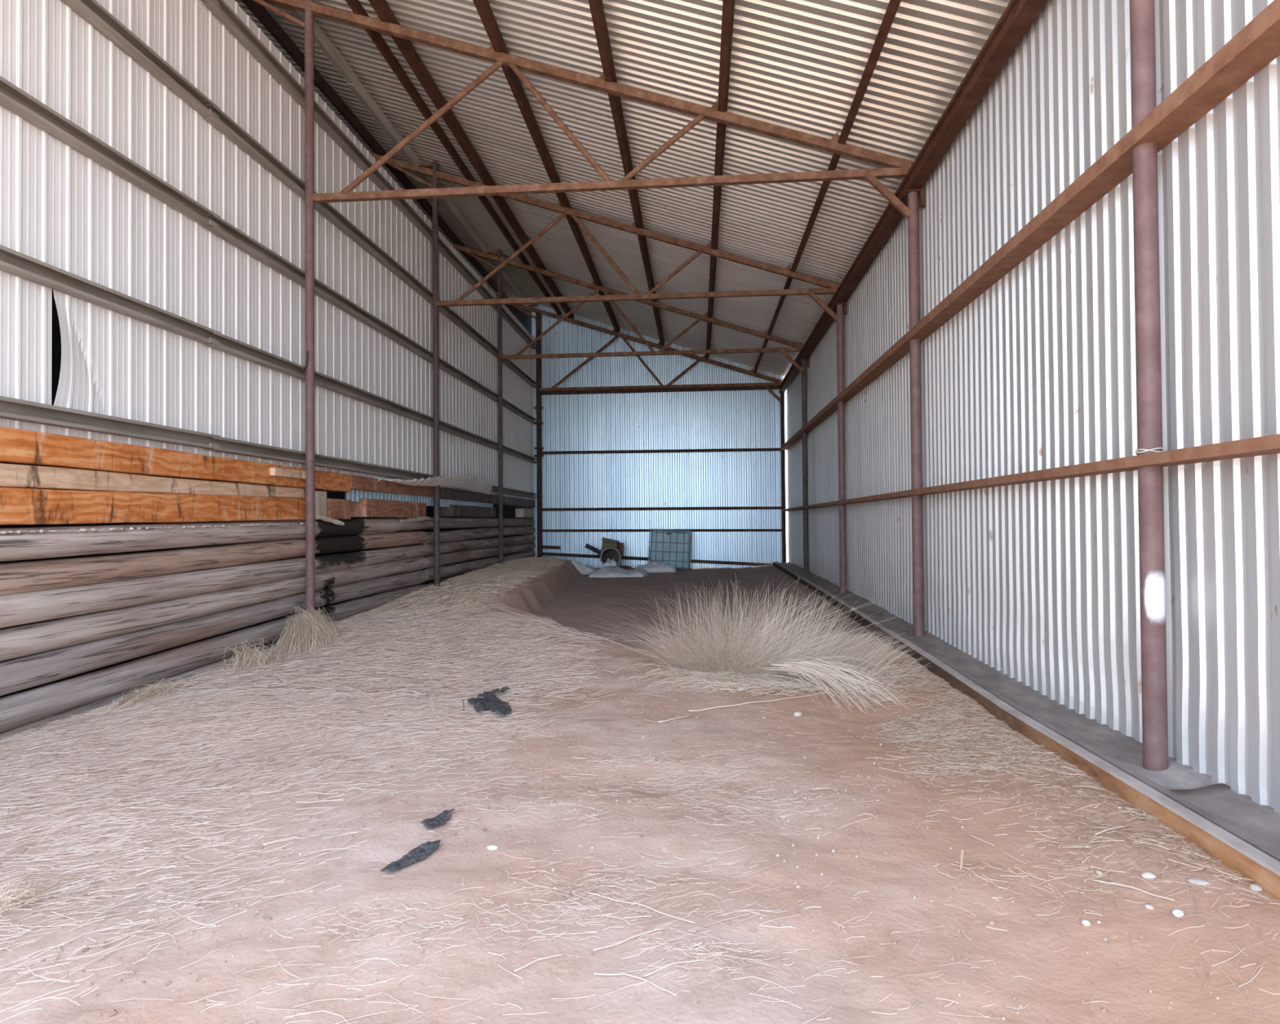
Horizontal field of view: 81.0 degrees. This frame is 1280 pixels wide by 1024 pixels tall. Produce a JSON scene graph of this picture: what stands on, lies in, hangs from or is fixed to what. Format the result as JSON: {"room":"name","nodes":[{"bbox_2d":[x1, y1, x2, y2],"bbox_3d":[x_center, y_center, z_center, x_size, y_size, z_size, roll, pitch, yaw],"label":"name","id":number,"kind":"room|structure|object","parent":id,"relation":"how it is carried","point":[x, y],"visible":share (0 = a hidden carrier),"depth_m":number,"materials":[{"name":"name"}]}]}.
{"room":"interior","nodes":[
{"label":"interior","id":0,"kind":"room"},
{"bbox_2d":[0,523,527,697],"bbox_3d":[-4.150,1.002,11.078,0.050,1.680,21.720,-1,-1,4],"label":"wall","id":1,"kind":"structure","parent":0,"point":[7,526],"depth_m":6.67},
{"bbox_2d":[0,0,533,551],"bbox_3d":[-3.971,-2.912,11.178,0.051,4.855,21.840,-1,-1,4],"label":"wall","id":2,"kind":"structure","parent":0,"point":[108,231],"depth_m":7.46,"materials":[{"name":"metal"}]},
{"bbox_2d":[0,75,536,424],"bbox_3d":[-3.924,-2.804,11.158,0.113,0.147,21.810,-1,-1,4],"label":"beam","id":3,"kind":"structure","parent":2,"relation":"attached to","point":[12,98],"depth_m":6.98,"materials":[{"name":"metal"}]},
{"bbox_2d":[0,244,537,462],"bbox_3d":[-3.915,-1.654,11.141,0.113,0.147,21.810,-1,-1,4],"label":"beam","id":4,"kind":"structure","parent":2,"relation":"attached to","point":[13,262],"depth_m":6.98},
{"bbox_2d":[0,395,537,497],"bbox_3d":[-3.907,-0.629,11.127,0.113,0.147,21.810,-1,-1,4],"label":"beam","id":5,"kind":"structure","parent":2,"relation":"attached to","point":[11,408],"depth_m":6.79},
{"bbox_2d":[61,0,536,387],"bbox_3d":[-3.933,-3.884,11.173,0.113,0.147,21.810,-1,-1,4],"label":"beam","id":6,"kind":"structure","parent":2,"relation":"attached to","point":[91,11],"depth_m":7.75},
{"bbox_2d":[200,0,536,349],"bbox_3d":[-3.942,-5.013,11.189,0.113,0.147,21.810,-1,-1,4],"label":"beam","id":7,"kind":"structure","parent":2,"relation":"attached to","point":[220,9],"depth_m":9.71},
{"bbox_2d":[368,475,492,494],"bbox_3d":[-3.497,-0.576,14.168,0.460,0.353,6.502,-1,-1,4],"label":"sheet","id":8,"kind":"object","parent":2,"relation":"attached to","point":[475,483],"visible":0.98,"depth_m":13.76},
{"bbox_2d":[234,0,1010,377],"bbox_3d":[-0.943,-5.383,11.044,9.030,2.936,22.472,-1,-1,4],"label":"ceiling","id":9,"kind":"structure","parent":0,"point":[799,65],"depth_m":9.94,"materials":[{"name":"metal"}]},
{"bbox_2d":[0,556,1279,1023],"bbox_3d":[-0.456,1.497,10.547,8.050,0.852,23.800,-1,-1,4],"label":"floor","id":10,"kind":"structure","parent":0,"point":[563,595],"depth_m":3.26,"materials":[{"name":"soil"}]},
{"bbox_2d":[0,860,85,922],"bbox_3d":[-2.443,1.517,3.019,0.324,0.148,0.482,-1,-1,4],"label":"dry grass tuft","id":11,"kind":"object","parent":10,"relation":"on","point":[25,890],"visible":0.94,"depth_m":2.95,"materials":[{"name":"beige plant"}]},
{"bbox_2d":[0,640,281,738],"bbox_3d":[-4.311,1.623,6.699,0.276,0.452,12.980,-1,-1,4],"label":"log","id":12,"kind":"object","parent":10,"relation":"on","point":[95,704],"visible":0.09,"depth_m":6.11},
{"bbox_2d":[0,583,426,732],"bbox_3d":[-4.309,1.395,6.702,0.247,0.451,12.981,-1,-1,4],"label":"log","id":13,"kind":"object","parent":12,"relation":"on","point":[22,708],"visible":0.8,"depth_m":6.43,"materials":[{"name":"wood"}]},
{"bbox_2d":[0,570,428,695],"bbox_3d":[-4.317,1.156,6.705,0.270,0.452,12.980,-1,-1,4],"label":"log","id":14,"kind":"object","parent":13,"relation":"on","point":[20,673],"visible":0.92,"depth_m":6.64,"materials":[{"name":"wood"}]},
{"bbox_2d":[0,556,428,661],"bbox_3d":[-4.318,0.920,6.709,0.272,0.450,12.980,-1,-1,4],"label":"log","id":15,"kind":"object","parent":14,"relation":"on","point":[20,641],"visible":0.84,"depth_m":6.62,"materials":[{"name":"wood"}]},
{"bbox_2d":[0,544,427,628],"bbox_3d":[-4.319,0.707,6.712,0.270,0.448,12.980,-1,-1,4],"label":"log","id":16,"kind":"object","parent":15,"relation":"on","point":[20,608],"visible":0.98,"depth_m":6.64,"materials":[{"name":"wood"}]},
{"bbox_2d":[0,530,428,595],"bbox_3d":[-4.325,0.469,6.715,0.273,0.450,12.980,-1,-1,4],"label":"log","id":17,"kind":"object","parent":16,"relation":"on","point":[17,577],"visible":0.96,"depth_m":6.72,"materials":[{"name":"wood"}]},
{"bbox_2d":[0,518,401,561],"bbox_3d":[-4.336,0.216,6.098,0.243,0.390,11.741,-1,-1,4],"label":"log","id":18,"kind":"object","parent":17,"relation":"on","point":[27,544],"visible":0.89,"depth_m":6.53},
{"bbox_2d":[0,487,305,524],"bbox_3d":[-4.479,-0.036,4.648,0.259,0.367,8.820,-1,-1,4],"label":"beam","id":19,"kind":"structure","parent":18,"relation":"on","point":[17,505],"depth_m":6.22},
{"bbox_2d":[0,462,304,497],"bbox_3d":[-4.500,-0.233,4.662,0.218,0.225,8.840,-1,-1,4],"label":"beam","id":20,"kind":"structure","parent":19,"relation":"on","point":[11,475],"depth_m":6.16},
{"bbox_2d":[0,426,351,491],"bbox_3d":[-4.438,-0.459,5.232,0.258,0.237,9.980,-1,-1,4],"label":"beam","id":21,"kind":"structure","parent":20,"relation":"on","point":[17,446],"depth_m":6.30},
{"bbox_2d":[269,466,306,479],"bbox_3d":[-4.018,-0.442,8.630,0.069,0.100,0.780,-1,-1,4],"label":"timber offcut","id":22,"kind":"object","parent":21,"relation":"attached to","point":[273,471],"visible":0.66,"depth_m":8.49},
{"bbox_2d":[0,522,305,534],"bbox_3d":[-4.216,0.136,6.439,0.069,0.094,5.169,-1,-1,4],"label":"crumbs","id":23,"kind":"object","parent":18,"relation":"on","point":[83,530],"visible":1,"depth_m":6.24,"materials":[{"name":"wood"}]},
{"bbox_2d":[302,490,326,519],"bbox_3d":[-4.091,-0.081,9.428,0.201,0.360,0.230,-1,-1,4],"label":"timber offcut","id":24,"kind":"object","parent":18,"relation":"on","point":[320,496],"visible":0.44,"depth_m":9.36,"materials":[{"name":"brown wood"}]},
{"bbox_2d":[317,514,344,525],"bbox_3d":[-3.942,0.100,9.529,0.070,0.146,0.466,-1,-1,20],"label":"wood billet","id":25,"kind":"object","parent":18,"relation":"on","point":[325,518],"visible":0.99,"depth_m":9.51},
{"bbox_2d":[326,497,351,519],"bbox_3d":[-4.078,-0.038,9.913,0.251,0.270,0.600,-1,-1,4],"label":"beam","id":26,"kind":"structure","parent":18,"relation":"on","point":[336,508],"depth_m":9.84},
{"bbox_2d":[107,676,195,713],"bbox_3d":[-4.018,1.494,6.205,0.350,0.156,0.985,-1,-1,8],"label":"dry grass tuft","id":27,"kind":"object","parent":10,"relation":"on","point":[155,690],"visible":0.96,"depth_m":6.15,"materials":[{"name":"beige plant"}]},
{"bbox_2d":[222,635,281,672],"bbox_3d":[-3.856,1.411,7.390,0.475,0.328,0.865,-1,-1,4],"label":"dry grass tuft","id":28,"kind":"object","parent":10,"relation":"on","point":[251,655],"visible":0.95,"depth_m":7.42,"materials":[{"name":"beige plant"}]},
{"bbox_2d":[0,686,578,1022],"bbox_3d":[-2.537,1.540,4.374,3.848,0.180,4.206,-1,-1,4],"label":"straw","id":29,"kind":"object","parent":10,"relation":"on","point":[45,800],"visible":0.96,"depth_m":4.40,"materials":[{"name":"plant"}]},
{"bbox_2d":[269,600,339,657],"bbox_3d":[-3.760,1.290,8.486,0.590,0.554,1.175,-1,-1,4],"label":"dry grass tuft","id":30,"kind":"object","parent":10,"relation":"on","point":[300,636],"visible":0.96,"depth_m":8.39,"materials":[{"name":"beige plant"}]},
{"bbox_2d":[300,0,315,631],"bbox_3d":[-3.948,-2.272,8.907,0.116,8.000,0.197,-1,-1,4],"label":"steel post","id":31,"kind":"object","parent":10,"relation":"on","point":[308,15],"visible":0.91,"depth_m":8.91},
{"bbox_2d":[133,600,647,708],"bbox_3d":[-2.011,1.437,8.249,4.331,0.453,4.462,-1,-1,4],"label":"straw","id":32,"kind":"object","parent":10,"relation":"on","point":[296,666],"visible":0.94,"depth_m":7.56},
{"bbox_2d":[380,839,440,871],"bbox_3d":[-1.023,1.554,3.385,0.095,0.030,0.386,-1,-1,27],"label":"rag","id":33,"kind":"object","parent":10,"relation":"on","point":[424,850],"visible":1,"depth_m":3.39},
{"bbox_2d":[431,161,439,586],"bbox_3d":[-3.613,-2.212,13.265,0.104,8.000,0.104,-1,-1,4],"label":"steel post","id":34,"kind":"object","parent":10,"relation":"on","point":[434,164],"visible":0.79,"depth_m":13.23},
{"bbox_2d":[421,808,454,828],"bbox_3d":[-1.015,1.560,3.824,0.080,0.035,0.252,-1,-1,21],"label":"rag","id":35,"kind":"object","parent":10,"relation":"on","point":[441,819],"visible":1,"depth_m":3.79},
{"bbox_2d":[424,577,451,586],"bbox_3d":[-3.490,1.420,17.511,0.237,0.286,8.581,-1,-1,5],"label":"log","id":36,"kind":"object","parent":10,"relation":"on","point":[431,583],"visible":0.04,"depth_m":13.45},
{"bbox_2d":[422,550,535,581],"bbox_3d":[-3.477,1.170,17.514,0.257,0.246,8.580,-1,-1,4],"label":"log","id":37,"kind":"object","parent":36,"relation":"on","point":[466,566],"visible":0.7,"depth_m":15.67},
{"bbox_2d":[424,542,535,568],"bbox_3d":[-3.481,0.944,17.517,0.240,0.248,8.581,-1,-1,5],"label":"log","id":38,"kind":"object","parent":37,"relation":"on","point":[466,555],"visible":0.9,"depth_m":16.04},
{"bbox_2d":[422,534,535,555],"bbox_3d":[-3.483,0.719,17.520,0.236,0.242,8.581,-1,-1,5],"label":"log","id":39,"kind":"object","parent":38,"relation":"on","point":[460,545],"visible":0.89,"depth_m":16.11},
{"bbox_2d":[422,526,535,544],"bbox_3d":[-3.484,0.497,17.523,0.256,0.277,8.580,-1,-1,4],"label":"log","id":40,"kind":"object","parent":39,"relation":"on","point":[464,534],"visible":0.91,"depth_m":16.03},
{"bbox_2d":[395,517,534,530],"bbox_3d":[-3.530,0.247,16.919,0.245,0.255,9.800,-1,-1,4],"label":"log","id":41,"kind":"object","parent":40,"relation":"on","point":[445,522],"visible":0.84,"depth_m":15.23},
{"bbox_2d":[351,498,426,517],"bbox_3d":[-3.928,-0.042,11.853,0.254,0.272,2.370,-1,-1,4],"label":"beam","id":42,"kind":"structure","parent":41,"relation":"on","point":[365,508],"depth_m":11.37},
{"bbox_2d":[350,474,433,496],"bbox_3d":[-3.924,-0.388,11.957,0.253,0.197,3.470,-1,-1,4],"label":"beam","id":43,"kind":"structure","parent":42,"relation":"on","point":[357,482],"depth_m":11.37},
{"bbox_2d":[345,488,493,506],"bbox_3d":[-3.738,-0.212,13.932,0.023,0.220,7.400,-1,-1,4],"label":"strip","id":44,"kind":"object","parent":42,"relation":"on","point":[354,495],"visible":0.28,"depth_m":12.34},
{"bbox_2d":[400,516,430,523],"bbox_3d":[-3.762,0.130,12.524,0.076,0.114,1.105,-1,-1,8],"label":"wood billet","id":45,"kind":"object","parent":41,"relation":"on","point":[420,518],"visible":0.98,"depth_m":12.43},
{"bbox_2d":[440,504,496,517],"bbox_3d":[-3.619,-0.007,16.026,0.232,0.235,3.200,-1,-1,4],"label":"beam","id":46,"kind":"structure","parent":41,"relation":"on","point":[453,510],"depth_m":15.41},
{"bbox_2d":[439,487,494,502],"bbox_3d":[-3.650,-0.325,15.657,0.232,0.200,3.650,-1,-1,4],"label":"beam","id":47,"kind":"structure","parent":46,"relation":"on","point":[444,493],"depth_m":15.26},
{"bbox_2d":[515,508,532,517],"bbox_3d":[-3.240,0.033,20.961,0.231,0.245,1.100,-1,-1,4],"label":"beam","id":48,"kind":"structure","parent":41,"relation":"on","point":[520,513],"depth_m":20.46,"materials":[{"name":"brown wood"}]},
{"bbox_2d":[493,494,534,506],"bbox_3d":[-3.340,-0.265,19.694,0.232,0.210,4.150,-1,-1,4],"label":"beam","id":49,"kind":"structure","parent":48,"relation":"on","point":[507,500],"depth_m":19.49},
{"bbox_2d":[351,555,565,617],"bbox_3d":[-2.826,1.318,15.613,2.111,0.440,11.407,0,-1,1],"label":"straw","id":50,"kind":"object","parent":10,"relation":"on","point":[539,561],"visible":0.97,"depth_m":12.51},
{"bbox_2d":[467,686,511,715],"bbox_3d":[-1.243,1.562,6.178,0.358,0.072,1.023,0,-1,-11],"label":"rag","id":51,"kind":"object","parent":10,"relation":"on","point":[486,700],"visible":1,"depth_m":6.05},
{"bbox_2d":[497,249,503,563],"bbox_3d":[-3.281,-2.154,17.583,0.104,8.000,0.104,-1,-1,4],"label":"steel post","id":52,"kind":"object","parent":10,"relation":"on","point":[499,251],"visible":0.79,"depth_m":17.55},
{"bbox_2d":[533,311,543,556],"bbox_3d":[-2.949,-1.980,21.894,0.260,7.770,0.150,-1,-1,4],"label":"steel post","id":53,"kind":"object","parent":10,"relation":"on","point":[538,407],"visible":0.85,"depth_m":21.84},
{"bbox_2d":[514,953,564,971],"bbox_3d":[-0.349,1.550,2.585,0.188,0.009,0.017,0,-1,-33],"label":"stem","id":54,"kind":"object","parent":10,"relation":"on","point":[561,953],"visible":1,"depth_m":2.58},
{"bbox_2d":[442,591,657,657],"bbox_3d":[-1.606,1.389,9.888,0.310,0.361,5.522,0,-1,-38],"label":"stem","id":55,"kind":"object","parent":10,"relation":"on","point":[442,591],"visible":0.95,"depth_m":9.20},
{"bbox_2d":[286,734,878,999],"bbox_3d":[-0.064,1.562,3.746,2.811,0.082,2.868,0,-1,-8],"label":"straw","id":56,"kind":"object","parent":10,"relation":"on","point":[603,879],"visible":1,"depth_m":3.05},
{"bbox_2d":[571,559,597,574],"bbox_3d":[-1.454,1.431,19.755,0.696,0.402,0.567,-1,-1,4],"label":"sack","id":57,"kind":"object","parent":10,"relation":"on","point":[583,569],"visible":0.91,"depth_m":19.53,"materials":[{"name":"white plastic"}]},
{"bbox_2d":[600,546,621,567],"bbox_3d":[-0.785,1.222,20.430,0.621,0.568,0.872,-1,-1,4],"label":"drum","id":58,"kind":"object","parent":10,"relation":"on","point":[611,552],"visible":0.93,"depth_m":20.84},
{"bbox_2d":[599,537,618,560],"bbox_3d":[-0.865,1.075,21.000,0.525,0.720,0.470,-1,-1,4],"label":"cardboard box","id":59,"kind":"object","parent":58,"relation":"on","point":[606,542],"visible":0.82,"depth_m":20.89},
{"bbox_2d":[584,543,600,555],"bbox_3d":[-1.284,1.060,21.048,0.537,0.354,0.160,0,-1,-1],"label":"plank","id":60,"kind":"object","parent":59,"relation":"on","point":[594,549],"visible":0.78,"depth_m":20.97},
{"bbox_2d":[603,557,617,565],"bbox_3d":[-0.791,1.345,20.222,0.365,0.214,0.516,-1,-1,4],"label":"lump","id":61,"kind":"object","parent":58,"relation":"in","point":[609,562],"visible":0.96,"depth_m":20.02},
{"bbox_2d":[588,565,648,577],"bbox_3d":[-0.555,1.496,19.100,1.550,0.256,1.374,-1,-1,4],"label":"plastic sheet","id":62,"kind":"object","parent":10,"relation":"on","point":[605,571],"visible":1,"depth_m":18.58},
{"bbox_2d":[13,650,1239,1020],"bbox_3d":[0.305,1.539,5.078,4.419,0.206,5.793,-1,-1,4],"label":"clod","id":63,"kind":"object","parent":10,"relation":"on","point":[113,1011],"visible":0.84,"depth_m":3.16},
{"bbox_2d":[593,927,665,950],"bbox_3d":[-0.040,1.554,2.728,0.285,0.022,0.022,0,-1,-26],"label":"stem","id":64,"kind":"object","parent":10,"relation":"on","point":[663,927],"visible":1,"depth_m":2.73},
{"bbox_2d":[593,972,676,995],"bbox_3d":[-0.009,1.547,2.471,0.310,0.024,0.050,-1,-1,28],"label":"stem","id":65,"kind":"object","parent":10,"relation":"on","point":[593,972],"visible":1,"depth_m":2.49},
{"bbox_2d":[0,663,1279,1023],"bbox_3d":[0.181,1.541,4.819,4.504,0.172,5.381,-1,-1,4],"label":"straw","id":66,"kind":"object","parent":10,"relation":"on","point":[619,758],"visible":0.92,"depth_m":2.77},
{"bbox_2d":[587,891,694,923],"bbox_3d":[0.004,1.548,2.941,0.490,0.022,0.038,-1,-1,31],"label":"stem","id":67,"kind":"object","parent":10,"relation":"on","point":[588,891],"visible":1,"depth_m":2.96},
{"bbox_2d":[634,560,676,572],"bbox_3d":[0.403,1.461,20.107,1.183,0.294,0.683,-1,-1,4],"label":"plastic sheet","id":68,"kind":"object","parent":10,"relation":"on","point":[654,566],"visible":0.84,"depth_m":19.85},
{"bbox_2d":[648,528,692,570],"bbox_3d":[0.857,1.099,21.102,1.218,1.270,0.967,-1,-1,4],"label":"tank","id":69,"kind":"object","parent":10,"relation":"on","point":[668,546],"visible":0.82,"depth_m":20.65,"materials":[{"name":"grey plastic"}]},
{"bbox_2d":[644,957,706,976],"bbox_3d":[0.119,1.537,2.536,0.230,0.016,0.017,0,-1,-21],"label":"stem","id":70,"kind":"object","parent":10,"relation":"on","point":[646,975],"visible":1,"depth_m":2.53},
{"bbox_2d":[155,655,1234,1022],"bbox_3d":[0.349,1.539,5.076,4.298,0.199,5.788,-1,-1,4],"label":"gravel","id":71,"kind":"object","parent":10,"relation":"on","point":[795,792],"visible":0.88,"depth_m":3.56,"materials":[{"name":"stone"}]},
{"bbox_2d":[688,690,836,711],"bbox_3d":[1.098,1.566,6.222,1.535,0.039,0.076,0,-1,-24],"label":"stem","id":72,"kind":"object","parent":10,"relation":"on","point":[835,691],"visible":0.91,"depth_m":6.10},
{"bbox_2d":[582,574,949,716],"bbox_3d":[1.087,1.101,7.354,3.587,1.029,3.218,0,-1,-5],"label":"clump","id":73,"kind":"object","parent":10,"relation":"on","point":[806,663],"visible":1,"depth_m":7.15,"materials":[{"name":"plant"}]},
{"bbox_2d":[779,391,786,563],"bbox_3d":[4.086,-0.978,21.345,0.150,4.895,0.140,-1,-1,4],"label":"steel post","id":74,"kind":"object","parent":10,"relation":"on","point":[782,393],"visible":0.82,"depth_m":21.30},
{"bbox_2d":[959,848,964,869],"bbox_3d":[1.385,1.508,3.223,0.021,0.116,0.012,-1,-1,4],"label":"stub","id":75,"kind":"object","parent":10,"relation":"on","point":[962,849],"visible":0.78,"depth_m":3.22,"materials":[{"name":"beige plant"}]},
{"bbox_2d":[782,561,1211,789],"bbox_3d":[3.434,1.470,12.501,0.391,0.368,17.514,-1,-1,4],"label":"strip","id":76,"kind":"object","parent":10,"relation":"on","point":[1124,748],"visible":0.54,"depth_m":5.29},
{"bbox_2d":[800,358,808,573],"bbox_3d":[3.766,-1.030,17.011,0.175,4.910,0.170,-1,-1,4],"label":"steel post","id":77,"kind":"object","parent":76,"relation":"on","point":[805,362],"visible":0.86,"depth_m":16.98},
{"bbox_2d":[834,302,847,594],"bbox_3d":[3.434,-1.068,12.693,0.175,4.951,0.170,-1,-1,4],"label":"steel post","id":78,"kind":"object","parent":76,"relation":"on","point":[840,333],"visible":0.84,"depth_m":12.66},
{"bbox_2d":[904,188,924,635],"bbox_3d":[3.102,-1.099,8.374,0.175,5.006,0.170,-1,-1,4],"label":"steel post","id":79,"kind":"object","parent":76,"relation":"on","point":[912,194],"visible":0.84,"depth_m":8.35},
{"bbox_2d":[1129,0,1168,770],"bbox_3d":[2.759,-1.127,4.072,0.150,5.065,0.140,-1,-1,4],"label":"steel post","id":80,"kind":"object","parent":76,"relation":"on","point":[1142,12],"visible":0.79,"depth_m":4.03,"materials":[{"name":"metal"}]},
{"bbox_2d":[778,0,1047,392],"bbox_3d":[3.233,-3.664,10.619,0.150,0.185,21.810,-1,-1,4],"label":"beam","id":81,"kind":"structure","parent":80,"relation":"on","point":[1018,16],"depth_m":7.24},
{"bbox_2d":[252,0,911,218],"bbox_3d":[-1.168,-4.924,8.767,8.447,3.319,0.095,-1,-1,4],"label":"roof truss","id":82,"kind":"object","parent":81,"relation":"on","point":[898,167],"visible":0.87,"depth_m":8.69,"materials":[{"name":"metal"}]},
{"bbox_2d":[240,0,507,298],"bbox_3d":[-4.811,-6.463,11.275,0.129,0.161,21.810,-1,-1,4],"label":"purlin","id":83,"kind":"structure","parent":82,"relation":"on","point":[257,10],"depth_m":11.98,"materials":[{"name":"brown metal"}]},
{"bbox_2d":[288,8,528,306],"bbox_3d":[-4.131,-6.236,11.220,0.138,0.194,21.810,-1,-1,4],"label":"galvanised purlin","id":84,"kind":"object","parent":82,"relation":"on","point":[321,39],"visible":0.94,"depth_m":11.77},
{"bbox_2d":[345,0,561,315],"bbox_3d":[-3.182,-5.944,11.143,0.094,0.133,21.810,-1,-1,4],"label":"purlin","id":85,"kind":"structure","parent":82,"relation":"on","point":[356,6],"depth_m":11.48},
{"bbox_2d":[368,0,573,319],"bbox_3d":[-2.832,-5.849,11.115,0.132,0.170,21.810,-1,-1,4],"label":"purlin","id":86,"kind":"structure","parent":82,"relation":"on","point":[381,7],"depth_m":11.31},
{"bbox_2d":[472,0,620,332],"bbox_3d":[-1.472,-5.419,11.005,0.119,0.158,21.810,-1,-1,4],"label":"purlin","id":87,"kind":"structure","parent":82,"relation":"on","point":[483,8],"depth_m":10.47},
{"bbox_2d":[588,0,664,345],"bbox_3d":[-0.173,-5.012,10.899,0.119,0.158,21.810,-1,-1,4],"label":"purlin","id":88,"kind":"structure","parent":82,"relation":"on","point":[597,9],"depth_m":9.65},
{"bbox_2d":[705,0,734,359],"bbox_3d":[1.117,-4.609,10.794,0.119,0.158,21.810,-1,-1,4],"label":"purlin","id":89,"kind":"structure","parent":82,"relation":"on","point":[728,6],"depth_m":8.99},
{"bbox_2d":[368,151,839,321],"bbox_3d":[-0.836,-4.865,13.085,8.447,3.319,0.095,-1,-1,4],"label":"roof truss","id":90,"kind":"object","parent":81,"relation":"on","point":[831,286],"visible":0.84,"depth_m":13.01,"materials":[{"name":"metal"}]},
{"bbox_2d":[449,242,803,372],"bbox_3d":[-0.504,-4.806,17.403,8.447,3.319,0.095,-1,-1,4],"label":"roof truss","id":91,"kind":"object","parent":81,"relation":"on","point":[797,347],"visible":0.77,"depth_m":17.34,"materials":[{"name":"metal"}]},
{"bbox_2d":[510,303,782,402],"bbox_3d":[-0.174,-4.748,21.701,8.447,3.319,0.095,-1,-1,4],"label":"roof truss","id":92,"kind":"object","parent":81,"relation":"on","point":[776,382],"visible":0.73,"depth_m":21.64,"materials":[{"name":"metal"}]},
{"bbox_2d":[753,0,901,373],"bbox_3d":[2.466,-4.187,10.685,0.119,0.158,21.810,-1,-1,4],"label":"purlin","id":93,"kind":"structure","parent":92,"relation":"attached to","point":[893,6],"depth_m":8.02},
{"bbox_2d":[1135,447,1164,454],"bbox_3d":[2.766,-0.330,4.061,0.133,0.082,0.133,-1,-1,4],"label":"wire","id":94,"kind":"object","parent":80,"relation":"attached to","point":[1162,448],"visible":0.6,"depth_m":4.01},
{"bbox_2d":[773,561,1279,900],"bbox_3d":[3.023,1.518,10.520,0.134,0.503,21.720,-1,-1,4],"label":"kerb","id":95,"kind":"object","parent":10,"relation":"on","point":[1239,851],"visible":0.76,"depth_m":3.94,"materials":[{"name":"wood"}]},
{"bbox_2d":[830,646,1279,945],"bbox_3d":[2.019,1.502,5.493,1.260,0.193,5.808,-1,-1,4],"label":"straw","id":96,"kind":"object","parent":10,"relation":"on","point":[923,671],"visible":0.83,"depth_m":4.43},
{"bbox_2d":[1092,879,1174,900],"bbox_3d":[1.932,1.483,2.941,0.008,0.029,0.281,0,-1,-41],"label":"stem","id":97,"kind":"object","parent":10,"relation":"on","point":[1092,879],"visible":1,"depth_m":2.95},
{"bbox_2d":[1140,871,1156,879],"bbox_3d":[2.039,1.457,3.004,0.057,0.027,0.040,-1,-1,17],"label":"stone","id":98,"kind":"object","parent":10,"relation":"on","point":[1145,874],"visible":1,"depth_m":2.99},
{"bbox_2d":[1172,908,1183,916],"bbox_3d":[1.988,1.481,2.766,0.044,0.024,0.035,0,-1,-40],"label":"stone","id":99,"kind":"object","parent":10,"relation":"on","point":[1175,911],"visible":1,"depth_m":2.76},
{"bbox_2d":[1186,877,1211,885],"bbox_3d":[2.187,1.447,2.931,0.082,0.018,0.049,-1,-1,4],"label":"stone","id":100,"kind":"object","parent":10,"relation":"on","point":[1198,881],"visible":0.99,"depth_m":2.92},
{"bbox_2d":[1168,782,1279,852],"bbox_3d":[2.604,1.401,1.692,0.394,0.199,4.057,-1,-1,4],"label":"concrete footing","id":101,"kind":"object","parent":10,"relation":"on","point":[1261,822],"visible":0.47,"depth_m":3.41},
{"bbox_2d":[1249,883,1262,891],"bbox_3d":[2.360,1.439,2.870,0.041,0.021,0.050,-1,-1,4],"label":"stone","id":102,"kind":"object","parent":10,"relation":"on","point":[1255,886],"visible":0.95,"depth_m":2.86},
{"bbox_2d":[531,303,783,568],"bbox_3d":[0.483,-2.224,21.794,7.330,8.059,0.038,-1,-1,4],"label":"wall","id":103,"kind":"structure","parent":0,"point":[723,419],"depth_m":21.80,"materials":[{"name":"metal"}]},
{"bbox_2d":[542,551,773,565],"bbox_3d":[0.583,1.376,21.672,7.024,0.464,0.090,-1,-1,4],"label":"beam","id":104,"kind":"structure","parent":103,"relation":"attached to","point":[714,562],"depth_m":21.66,"materials":[{"name":"brown metal"}]},
{"bbox_2d":[541,385,780,395],"bbox_3d":[0.568,-3.529,21.740,6.970,0.105,0.090,-1,-1,4],"label":"beam","id":105,"kind":"structure","parent":103,"relation":"attached to","point":[744,388],"depth_m":21.70,"materials":[{"name":"brown metal"}]},
{"bbox_2d":[542,447,781,453],"bbox_3d":[0.557,-1.764,21.717,7.020,0.085,0.080,-1,-1,4],"label":"beam","id":106,"kind":"structure","parent":103,"relation":"attached to","point":[779,448],"depth_m":21.67,"materials":[{"name":"brown metal"}]},
{"bbox_2d":[542,506,781,511],"bbox_3d":[0.571,-0.096,21.693,7.020,0.095,0.080,-1,-1,4],"label":"beam","id":107,"kind":"structure","parent":103,"relation":"attached to","point":[736,507],"depth_m":21.65,"materials":[{"name":"brown metal"}]},
{"bbox_2d":[542,528,782,531],"bbox_3d":[0.576,0.533,21.684,7.020,0.110,0.070,-1,-1,4],"label":"beam","id":108,"kind":"structure","parent":103,"relation":"attached to","point":[543,530],"depth_m":21.68,"materials":[{"name":"brown metal"}]},
{"bbox_2d":[786,0,1279,813],"bbox_3d":[3.381,-1.245,10.550,0.043,5.607,21.770,-1,-1,4],"label":"wall","id":109,"kind":"structure","parent":0,"point":[1037,582],"depth_m":5.00,"materials":[{"name":"metal"}]},
{"bbox_2d":[780,0,1279,449],"bbox_3d":[3.262,-1.950,10.483,0.187,0.095,21.590,-1,-1,4],"label":"beam","id":110,"kind":"structure","parent":109,"relation":"attached to","point":[1257,44],"depth_m":4.40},
{"bbox_2d":[781,433,1279,511],"bbox_3d":[3.277,-0.191,10.458,0.187,0.061,21.590,-1,-1,4],"label":"beam","id":111,"kind":"structure","parent":109,"relation":"attached to","point":[1268,444],"depth_m":4.34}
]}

